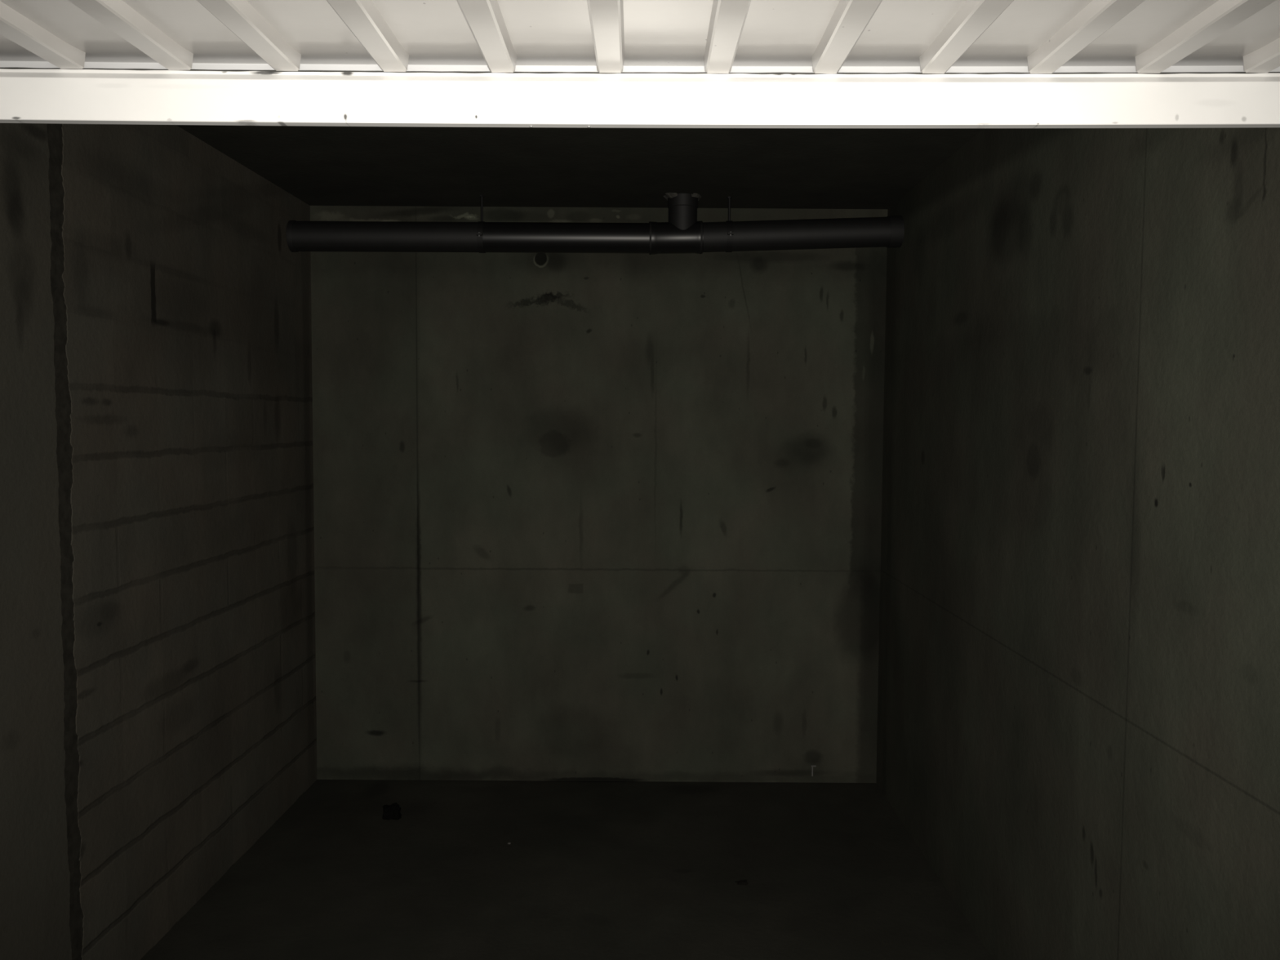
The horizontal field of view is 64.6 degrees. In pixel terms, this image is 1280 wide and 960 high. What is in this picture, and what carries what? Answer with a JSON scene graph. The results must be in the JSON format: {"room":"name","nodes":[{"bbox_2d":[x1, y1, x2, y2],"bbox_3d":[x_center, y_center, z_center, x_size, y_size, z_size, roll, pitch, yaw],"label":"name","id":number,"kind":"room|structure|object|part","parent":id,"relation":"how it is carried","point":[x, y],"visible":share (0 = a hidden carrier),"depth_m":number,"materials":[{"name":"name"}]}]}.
{"room":"garage","nodes":[
{"label":"garage","id":0,"kind":"room"},
{"bbox_2d":[0,123,71,959],"bbox_3d":[-1.621,0.293,1.021,0.160,2.660,3.421,1,3,4],"label":"wall","id":1,"kind":"structure","parent":0,"point":[35,873],"depth_m":2.59,"materials":[{"name":"concrete"}]},
{"bbox_2d":[61,124,317,959],"bbox_3d":[-1.590,0.135,3.729,0.160,2.660,1.912,0,3,0],"label":"wall","id":2,"kind":"structure","parent":0,"point":[188,300],"depth_m":3.41,"materials":[{"name":"grey concrete"}]},
{"bbox_2d":[46,123,83,959],"bbox_3d":[-1.615,0.192,2.755,0.104,2.660,0.168,0,3,0],"label":"trim","id":3,"kind":"structure","parent":2,"relation":"attached to","point":[63,402],"depth_m":2.76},
{"bbox_2d":[141,779,993,959],"bbox_3d":[-0.230,1.642,2.164,3.178,0.150,5.530,0,3,0],"label":"floor","id":4,"kind":"structure","parent":0,"point":[588,870],"depth_m":3.74,"materials":[{"name":"grey concrete"}]},
{"bbox_2d":[382,802,401,819],"bbox_3d":[-1.055,1.409,4.314,0.085,0.054,0.071,0,3,0],"label":"chunk","id":5,"kind":"object","parent":4,"relation":"on","point":[392,811],"visible":1,"depth_m":4.29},
{"bbox_2d":[176,124,983,208],"bbox_3d":[-0.213,-1.178,2.000,3.178,0.180,5.530,0,3,0],"label":"ceiling","id":6,"kind":"structure","parent":0,"point":[779,168],"depth_m":3.82,"materials":[{"name":"concrete"}]},
{"bbox_2d":[475,195,485,253],"bbox_3d":[-0.683,-1.106,4.378,0.025,0.245,0.164,0,3,0],"label":"hanger","id":7,"kind":"object","parent":6,"relation":"hanging from","point":[480,224],"visible":0.84,"depth_m":4.33,"materials":[{"name":"metal"}]},
{"bbox_3d":[-0.683,-1.173,4.374,0.010,0.112,0.010,0,3,0],"label":"threaded rod","id":8,"kind":"part","parent":7,"relation":"part of","materials":[{"name":"metal"}]},
{"bbox_2d":[286,192,904,254],"bbox_3d":[-0.190,-1.102,4.379,2.636,0.248,0.155,0,3,0],"label":"drain pipe","id":9,"kind":"object","parent":7,"relation":"hanging from","point":[682,233],"visible":1,"depth_m":4.33,"materials":[{"name":"plastic"}]},
{"bbox_2d":[286,220,297,252],"bbox_3d":[-1.497,-1.054,4.382,0.022,0.134,0.134,0,3,0],"label":"cap","id":10,"kind":"object","parent":9,"relation":"attached to","point":[291,227],"depth_m":4.32,"materials":[{"name":"black rubber"}]},
{"bbox_2d":[886,215,904,248],"bbox_3d":[1.098,-1.074,4.380,0.060,0.136,0.134,0,3,0],"label":"cap","id":11,"kind":"object","parent":9,"relation":"attached to","point":[895,224],"depth_m":4.32,"materials":[{"name":"black rubber"}]},
{"bbox_2d":[725,196,733,252],"bbox_3d":[0.386,-1.104,4.378,0.025,0.236,0.164,0,3,0],"label":"hanger","id":12,"kind":"object","parent":6,"relation":"hanging from","point":[730,224],"visible":0.9,"depth_m":4.33,"materials":[{"name":"metal"}]},
{"bbox_3d":[0.386,-1.171,4.374,0.010,0.102,0.010,0,3,0],"label":"threaded rod","id":13,"kind":"part","parent":12,"relation":"part of","materials":[{"name":"metal"}]},
{"bbox_2d":[310,205,887,782],"bbox_3d":[-0.196,0.084,4.763,2.948,2.660,0.160,0,3,0],"label":"wall","id":14,"kind":"structure","parent":0,"point":[578,517],"depth_m":4.69,"materials":[{"name":"concrete"}]},
{"bbox_2d":[810,764,816,776],"bbox_3d":[0.813,1.364,4.752,0.023,0.053,0.010,0,3,0],"label":"metal clip","id":15,"kind":"object","parent":14,"relation":"attached to","point":[811,766],"visible":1,"depth_m":4.75,"materials":[{"name":"grey metal"}]},
{"bbox_2d":[0,0,1279,128],"bbox_3d":[-0.235,-0.534,0.473,2.745,0.123,2.247,0,3,0],"label":"garage door","id":16,"kind":"structure","parent":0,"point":[593,64],"depth_m":1.52,"materials":[{"name":"metal"}]},
{"bbox_3d":[-0.227,-0.577,1.530,2.700,0.082,0.022,0,3,0],"label":"rail","id":17,"kind":"part","parent":16,"relation":"part of","materials":[{"name":"white metal"}]},
{"bbox_2d":[875,127,1279,959],"bbox_3d":[1.208,0.253,2.003,0.160,2.660,5.371,0,3,0],"label":"wall","id":18,"kind":"structure","parent":0,"point":[1078,731],"depth_m":2.54,"materials":[{"name":"concrete"}]}
]}

